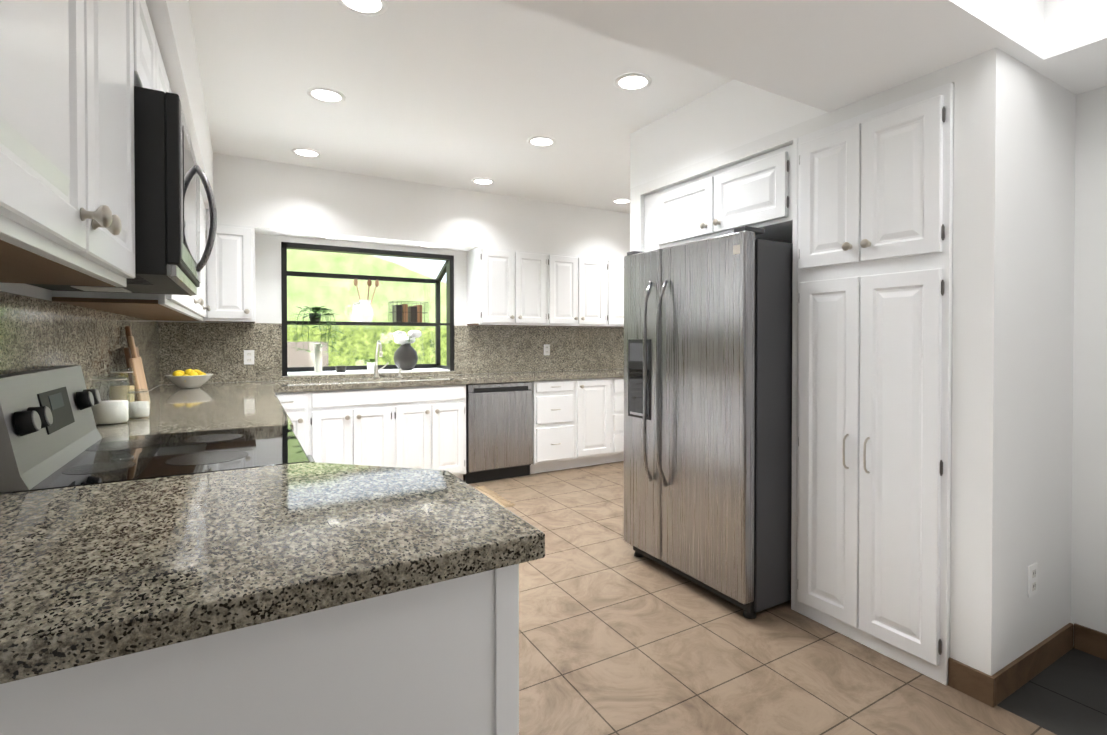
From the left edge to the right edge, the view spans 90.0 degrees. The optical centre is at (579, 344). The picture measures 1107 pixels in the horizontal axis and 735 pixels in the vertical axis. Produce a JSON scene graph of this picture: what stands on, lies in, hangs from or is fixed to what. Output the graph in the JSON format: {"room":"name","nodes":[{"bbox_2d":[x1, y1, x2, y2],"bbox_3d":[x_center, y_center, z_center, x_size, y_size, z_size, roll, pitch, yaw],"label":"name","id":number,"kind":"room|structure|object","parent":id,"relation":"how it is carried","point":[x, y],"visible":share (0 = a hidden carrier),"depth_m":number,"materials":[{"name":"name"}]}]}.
{"room":"kitchen","nodes":[
{"label":"kitchen","id":0,"kind":"room"},
{"bbox_2d":[0,283,155,391],"bbox_3d":[-1.172,-0.122,0.775,0.100,2.750,7.930,0,1,-31],"label":"wall","id":1,"kind":"structure","parent":0,"point":[29,290],"depth_m":1.65,"materials":[{"name":"white paint"}]},
{"bbox_2d":[0,0,143,286],"bbox_3d":[-0.958,-0.546,0.833,0.324,0.798,1.012,0,1,-31],"label":"upper cabinet","id":2,"kind":"object","parent":1,"relation":"attached to","point":[73,73],"depth_m":0.86,"materials":[{"name":"white wood"}]},
{"bbox_2d":[0,291,163,400],"bbox_3d":[-1.839,0.091,1.988,0.018,0.466,4.890,0,1,-31],"label":"backsplash","id":3,"kind":"structure","parent":1,"relation":"attached to","point":[36,333],"depth_m":2.04,"materials":[{"name":"grey stone"}]},
{"bbox_2d":[52,284,191,311],"bbox_3d":[-1.823,-0.561,2.252,0.324,0.798,0.762,0,1,-31],"label":"upper cabinet","id":4,"kind":"object","parent":1,"relation":"attached to","point":[102,301],"depth_m":1.99,"materials":[{"name":"white wood"}]},
{"bbox_2d":[144,0,171,92],"bbox_3d":[-1.423,-0.812,1.593,0.324,0.283,0.776,0,1,-31],"label":"upper cabinet","id":5,"kind":"object","parent":1,"relation":"attached to","point":[155,76],"depth_m":1.62,"materials":[{"name":"white wood"}]},
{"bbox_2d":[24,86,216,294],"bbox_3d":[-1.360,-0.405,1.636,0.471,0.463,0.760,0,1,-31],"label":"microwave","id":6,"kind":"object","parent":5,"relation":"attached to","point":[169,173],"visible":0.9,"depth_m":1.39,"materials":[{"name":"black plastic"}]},
{"bbox_2d":[112,196,203,315],"bbox_3d":[-2.222,-0.569,2.906,0.324,0.798,0.770,0,1,-31],"label":"upper cabinet","id":7,"kind":"object","parent":1,"relation":"attached to","point":[197,300],"depth_m":3.21,"materials":[{"name":"white wood"}]},
{"bbox_2d":[136,192,207,319],"bbox_3d":[-2.620,-0.576,3.559,0.324,0.798,0.758,0,1,-31],"label":"upper cabinet","id":8,"kind":"object","parent":1,"relation":"attached to","point":[142,317],"depth_m":3.64,"materials":[{"name":"white"}]},
{"bbox_2d":[156,233,623,386],"bbox_3d":[-0.879,-0.173,5.539,5.360,2.750,0.100,0,1,-31],"label":"wall","id":9,"kind":"structure","parent":0,"point":[268,305],"depth_m":4.52,"materials":[{"name":"white paint"}]},
{"bbox_2d":[204,222,255,321],"bbox_3d":[-2.649,-0.533,4.191,0.322,0.698,0.347,0,1,-31],"label":"upper cabinet","id":10,"kind":"object","parent":9,"relation":"attached to","point":[230,266],"depth_m":4.05,"materials":[{"name":"white wood"}]},
{"bbox_2d":[281,242,453,375],"bbox_3d":[-1.941,-0.279,5.099,1.450,1.130,0.465,0,1,-31],"label":"garden window","id":11,"kind":"structure","parent":9,"relation":"in","point":[447,269],"depth_m":5.14,"materials":[{"name":"black"}]},
{"bbox_2d":[288,306,342,356],"bbox_3d":[-2.239,-0.107,4.678,0.438,0.437,0.287,0,1,-31],"label":"potted plant","id":12,"kind":"object","parent":11,"relation":"on","point":[316,315],"visible":1,"depth_m":4.64,"materials":[{"name":"green plant"}]},
{"bbox_2d":[314,344,321,372],"bbox_3d":[-2.283,0.120,4.827,0.059,0.252,0.059,-1,1,-43],"label":"candle","id":13,"kind":"object","parent":11,"relation":"on","point":[318,362],"depth_m":4.80,"materials":[{"name":"white wax"}]},
{"bbox_2d":[335,366,345,371],"bbox_3d":[-2.118,0.218,4.905,0.088,0.055,0.088,-1,1,-43],"label":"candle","id":14,"kind":"object","parent":11,"relation":"on","point":[338,368],"depth_m":4.87,"materials":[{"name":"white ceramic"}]},
{"bbox_2d":[352,278,378,321],"bbox_3d":[-1.962,-0.399,5.075,0.236,0.400,0.140,0,1,-31],"label":"pitcher","id":15,"kind":"object","parent":11,"relation":"on","point":[365,312],"visible":0.94,"depth_m":5.03,"materials":[{"name":"white ceramic"}]},
{"bbox_2d":[367,358,380,370],"bbox_3d":[-1.884,0.183,5.016,0.165,0.122,0.146,0,1,-16],"label":"potted plant","id":16,"kind":"object","parent":11,"relation":"on","point":[370,365],"depth_m":4.99,"materials":[{"name":"white ceramic"}]},
{"bbox_2d":[393,330,421,369],"bbox_3d":[-1.635,0.052,5.226,0.259,0.379,0.231,0,1,-31],"label":"vase","id":17,"kind":"object","parent":11,"relation":"on","point":[405,357],"visible":1,"depth_m":5.15,"materials":[{"name":"grey ceramic"}]},
{"bbox_2d":[388,301,427,322],"bbox_3d":[-1.639,-0.303,5.285,0.324,0.200,0.204,0,1,-31],"label":"basket","id":18,"kind":"object","parent":11,"relation":"on","point":[404,313],"visible":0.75,"depth_m":5.22,"materials":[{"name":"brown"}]},
{"bbox_2d":[164,322,623,384],"bbox_3d":[-0.891,0.053,5.463,5.254,0.466,0.018,0,1,-31],"label":"backsplash","id":19,"kind":"structure","parent":9,"relation":"attached to","point":[217,349],"depth_m":5.29,"materials":[{"name":"grey stone"}]},
{"bbox_2d":[244,350,253,364],"bbox_3d":[-2.625,0.104,4.390,0.072,0.115,0.008,0,1,-31],"label":"electrical outlet plate","id":20,"kind":"object","parent":19,"relation":"attached to","point":[248,354],"depth_m":4.39,"materials":[{"name":"white plastic"}]},
{"bbox_2d":[544,344,549,354],"bbox_3d":[-0.345,0.059,5.780,0.072,0.115,0.008,0,1,-31],"label":"electrical outlet plate","id":21,"kind":"object","parent":19,"relation":"attached to","point":[546,346],"depth_m":5.78,"materials":[{"name":"white plastic"}]},
{"bbox_2d":[467,247,551,325],"bbox_3d":[-0.702,-0.546,5.378,0.700,0.698,0.347,0,1,-31],"label":"upper cabinet","id":22,"kind":"object","parent":9,"relation":"attached to","point":[506,287],"depth_m":5.22,"materials":[{"name":"white wood"}]},
{"bbox_2d":[548,253,607,325],"bbox_3d":[-0.104,-0.550,5.743,0.700,0.698,0.347,0,1,-31],"label":"upper cabinet","id":23,"kind":"object","parent":9,"relation":"attached to","point":[579,283],"depth_m":5.60,"materials":[{"name":"white wood"}]},
{"bbox_2d":[608,259,623,325],"bbox_3d":[0.494,-0.554,6.107,0.700,0.698,0.347,0,1,-31],"label":"upper cabinet","id":24,"kind":"object","parent":9,"relation":"attached to","point":[615,266],"depth_m":5.84,"materials":[{"name":"white wood"}]},
{"bbox_2d":[206,153,629,259],"bbox_3d":[-0.690,-1.152,5.410,4.960,0.510,0.300,0,1,-31],"label":"ceiling soffit","id":25,"kind":"structure","parent":0,"point":[273,198],"depth_m":4.72,"materials":[{"name":"white paint"}]},
{"bbox_2d":[324,236,337,238],"bbox_3d":[-2.061,-0.884,4.588,0.109,0.007,0.109,0,1,20],"label":"recessed light","id":26,"kind":"object","parent":25,"relation":"in","point":[328,237],"depth_m":4.58,"materials":[{"name":"white plastic"}]},
{"bbox_2d":[189,0,732,212],"bbox_3d":[0.036,-1.451,3.928,5.460,0.120,3.780,0,1,-31],"label":"ceiling","id":27,"kind":"structure","parent":0,"point":[460,94],"depth_m":3.04,"materials":[{"name":"white paint"}]},
{"bbox_2d":[145,0,212,208],"bbox_3d":[-2.039,-1.172,2.637,0.370,0.410,3.630,0,1,-31],"label":"ceiling soffit","id":28,"kind":"object","parent":27,"relation":"attached to","point":[171,20],"depth_m":2.12,"materials":[{"name":"white paint"}]},
{"bbox_2d":[291,148,320,156],"bbox_3d":[-1.981,-1.386,4.010,0.195,0.009,0.195,0,1,14],"label":"recessed light","id":29,"kind":"object","parent":27,"relation":"in","point":[305,152],"depth_m":4.00,"materials":[{"name":"white plastic"}]},
{"bbox_2d":[307,87,345,102],"bbox_3d":[-1.404,-1.376,3.063,0.195,0.009,0.195,0,1,14],"label":"recessed light","id":30,"kind":"object","parent":27,"relation":"in","point":[323,94],"depth_m":3.05,"materials":[{"name":"white plastic"}]},
{"bbox_2d":[337,0,387,15],"bbox_3d":[-0.870,-1.367,2.206,0.195,0.009,0.195,0,1,14],"label":"recessed light","id":31,"kind":"object","parent":27,"relation":"in","point":[362,7],"depth_m":2.24,"materials":[{"name":"white plastic"}]},
{"bbox_2d":[472,178,494,184],"bbox_3d":[-0.829,-1.394,4.742,0.195,0.009,0.195,0,1,14],"label":"recessed light","id":32,"kind":"object","parent":27,"relation":"in","point":[482,181],"depth_m":4.74,"materials":[{"name":"white plastic"}]},
{"bbox_2d":[527,136,555,146],"bbox_3d":[-0.262,-1.384,3.783,0.195,0.009,0.195,0,1,14],"label":"recessed light","id":33,"kind":"object","parent":27,"relation":"in","point":[539,141],"depth_m":3.78,"materials":[{"name":"white plastic"}]},
{"bbox_2d":[612,198,629,203],"bbox_3d":[0.413,-1.402,5.424,0.195,0.009,0.195,0,1,14],"label":"recessed light","id":34,"kind":"object","parent":27,"relation":"in","point":[621,200],"depth_m":5.42,"materials":[{"name":"white plastic"}]},
{"bbox_2d":[614,73,651,90],"bbox_3d":[0.279,-1.375,2.906,0.195,0.009,0.195,0,1,14],"label":"recessed light","id":35,"kind":"object","parent":27,"relation":"in","point":[633,81],"depth_m":2.89,"materials":[{"name":"white plastic"}]},
{"bbox_2d":[463,461,1106,734],"bbox_3d":[1.116,1.263,2.186,5.460,0.050,7.930,0,1,-31],"label":"floor","id":36,"kind":"structure","parent":0,"point":[617,636],"depth_m":2.13,"materials":[{"name":"beige tile"}]},
{"bbox_2d":[0,365,314,493],"bbox_3d":[-1.218,0.658,1.734,0.752,1.170,0.774,0,1,-31],"label":"range","id":37,"kind":"object","parent":36,"relation":"on","point":[51,437],"visible":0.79,"depth_m":1.54,"materials":[{"name":"silver metal"}]},
{"bbox_2d":[0,564,518,734],"bbox_3d":[-0.653,0.816,0.956,0.956,0.870,0.500,0,1,-31],"label":"base cabinet","id":38,"kind":"object","parent":36,"relation":"on","point":[440,658],"visible":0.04,"depth_m":0.81,"materials":[{"name":"white wood"}]},
{"bbox_2d":[0,461,544,683],"bbox_3d":[-0.700,0.357,1.086,0.985,0.045,0.840,0,1,-31],"label":"countertop","id":39,"kind":"structure","parent":38,"relation":"on","point":[95,573],"depth_m":0.92,"materials":[{"name":"grey stone"}]},
{"bbox_2d":[275,391,310,454],"bbox_3d":[-2.287,0.780,4.267,0.300,0.870,0.616,0,1,-31],"label":"base cabinet","id":40,"kind":"object","parent":36,"relation":"on","point":[297,405],"depth_m":4.05,"materials":[{"name":"white wood"}]},
{"bbox_2d":[96,385,293,437],"bbox_3d":[-1.963,0.338,2.903,0.720,0.045,2.001,0,1,-31],"label":"countertop","id":41,"kind":"structure","parent":40,"relation":"on","point":[213,407],"depth_m":2.62,"materials":[{"name":"grey stone"}]},
{"bbox_2d":[89,370,135,425],"bbox_3d":[-1.895,0.221,2.230,0.123,0.200,0.124,0,1,-31],"label":"storage jar","id":42,"kind":"object","parent":41,"relation":"on","point":[121,405],"depth_m":2.23,"materials":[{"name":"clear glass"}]},
{"bbox_2d":[124,326,149,403],"bbox_3d":[-2.283,0.110,2.848,0.103,0.408,0.420,0,1,-31],"label":"cutting boards","id":43,"kind":"object","parent":41,"relation":"on","point":[133,357],"visible":0.71,"depth_m":2.76,"materials":[{"name":"brown wood"}]},
{"bbox_2d":[135,389,149,417],"bbox_3d":[-1.912,0.257,2.396,0.079,0.125,0.080,0,1,-31],"label":"storage jar","id":44,"kind":"object","parent":41,"relation":"on","point":[142,408],"depth_m":2.38,"materials":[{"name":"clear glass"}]},
{"bbox_2d":[311,384,465,479],"bbox_3d":[-1.641,0.776,4.661,1.215,0.870,0.616,0,1,-31],"label":"base cabinet","id":45,"kind":"object","parent":36,"relation":"on","point":[422,427],"depth_m":4.41,"materials":[{"name":"white wood"}]},
{"bbox_2d":[154,369,623,392],"bbox_3d":[-0.717,0.313,5.198,5.236,0.045,0.619,0,1,-31],"label":"countertop","id":46,"kind":"structure","parent":45,"relation":"on","point":[461,379],"depth_m":4.69,"materials":[{"name":"grey stone"}]},
{"bbox_2d":[165,369,212,388],"bbox_3d":[-2.721,0.237,3.858,0.280,0.133,0.280,0,1,-31],"label":"bowl","id":47,"kind":"object","parent":46,"relation":"on","point":[191,378],"visible":1,"depth_m":3.80,"materials":[{"name":"white ceramic"}]},
{"bbox_2d":[373,340,401,377],"bbox_3d":[-1.656,0.129,4.819,0.244,0.330,0.231,0,1,-31],"label":"faucet","id":48,"kind":"object","parent":46,"relation":"on","point":[379,347],"visible":1,"depth_m":4.83,"materials":[{"name":"silver metal"}]},
{"bbox_2d":[473,486,514,507],"bbox_3d":[-1.142,1.209,4.133,1.181,0.015,0.657,0,1,-31],"label":"jute rug","id":49,"kind":"object","parent":36,"relation":"on","point":[491,494],"visible":0.21,"depth_m":4.37,"materials":[{"name":"beige fabric"}]},
{"bbox_2d":[465,382,532,483],"bbox_3d":[-0.832,0.775,5.120,0.613,0.862,0.562,0,1,-31],"label":"dishwasher","id":50,"kind":"object","parent":36,"relation":"on","point":[499,430],"visible":0.9,"depth_m":4.87,"materials":[{"name":"grey metal"}]},
{"bbox_2d":[530,379,578,473],"bbox_3d":[-0.386,0.768,5.426,0.435,0.870,0.616,0,1,-31],"label":"base cabinet","id":51,"kind":"object","parent":36,"relation":"on","point":[578,423],"depth_m":5.17,"materials":[{"name":"white wood"}]},
{"bbox_2d":[579,378,614,466],"bbox_3d":[-0.016,0.765,5.651,0.430,0.870,0.616,0,1,-31],"label":"base cabinet","id":52,"kind":"object","parent":36,"relation":"on","point":[596,396],"depth_m":5.41,"materials":[{"name":"white wood"}]},
{"bbox_2d":[615,377,623,461],"bbox_3d":[0.353,0.763,5.876,0.435,0.870,0.616,0,1,-31],"label":"base cabinet","id":53,"kind":"object","parent":36,"relation":"on","point":[619,382],"depth_m":5.55,"materials":[{"name":"white wood"}]},
{"bbox_2d":[624,226,792,618],"bbox_3d":[0.838,0.350,3.025,0.970,1.757,0.910,0,1,-31],"label":"refrigerator","id":54,"kind":"object","parent":36,"relation":"on","point":[708,414],"visible":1,"depth_m":2.59,"materials":[{"name":"grey metal"}]},
{"bbox_2d":[644,138,797,610],"bbox_3d":[0.951,0.137,3.215,0.638,2.180,1.196,0,1,-31],"label":"tall cabinet","id":55,"kind":"object","parent":36,"relation":"on","point":[760,191],"visible":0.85,"depth_m":2.86,"materials":[{"name":"white wood"}]},
{"bbox_2d":[630,48,1075,675],"bbox_3d":[1.993,-0.151,3.460,2.620,2.750,2.080,0,1,-31],"label":"wall block","id":56,"kind":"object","parent":36,"relation":"on","point":[1012,296],"visible":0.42,"depth_m":1.99,"materials":[{"name":"white paint"}]},
{"bbox_2d":[1028,562,1037,596],"bbox_3d":[1.691,0.879,2.064,0.072,0.115,0.008,0,1,-31],"label":"electrical outlet plate","id":57,"kind":"object","parent":56,"relation":"attached to","point":[1032,568],"depth_m":2.06,"materials":[{"name":"white plastic"}]},
{"bbox_2d":[796,82,953,684],"bbox_3d":[1.408,0.145,2.417,0.688,2.180,0.638,0,1,-31],"label":"pantry cabinet","id":58,"kind":"object","parent":36,"relation":"on","point":[874,328],"visible":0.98,"depth_m":2.20,"materials":[{"name":"white wood"}]},
{"bbox_2d":[503,0,1106,188],"bbox_3d":[0.932,-1.246,0.711,3.640,0.500,5.650,0,1,-31],"label":"ceiling","id":59,"kind":"structure","parent":0,"point":[828,55],"depth_m":1.90,"materials":[{"name":"white paint"}]},
{"bbox_2d":[1071,86,1106,646],"bbox_3d":[2.959,-0.122,0.800,0.100,2.750,3.470,0,1,-31],"label":"wall","id":60,"kind":"structure","parent":0,"point":[1089,541],"depth_m":2.21,"materials":[{"name":"white paint"}]},
{"bbox_2d":[948,623,1106,707],"bbox_3d":[2.578,1.204,0.658,0.713,0.100,3.600,0,1,-31],"label":"baseboard","id":61,"kind":"structure","parent":60,"relation":"attached to","point":[998,687],"depth_m":2.01,"materials":[{"name":"brown wood"}]},
{"label":"outside","id":62,"kind":"structure","parent":0,"visible":0},
{"bbox_2d":[287,342,328,366],"bbox_3d":[-3.525,0.581,6.534,0.950,1.220,0.600,0,1,-31],"label":"barbecue","id":63,"kind":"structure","parent":62,"point":[302,361],"depth_m":6.39,"materials":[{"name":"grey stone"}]},
{"bbox_2d":[287,249,446,365],"bbox_3d":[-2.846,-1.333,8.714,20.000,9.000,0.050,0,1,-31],"label":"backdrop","id":64,"kind":"structure","parent":62,"point":[342,293],"depth_m":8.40,"materials":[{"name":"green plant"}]}
]}

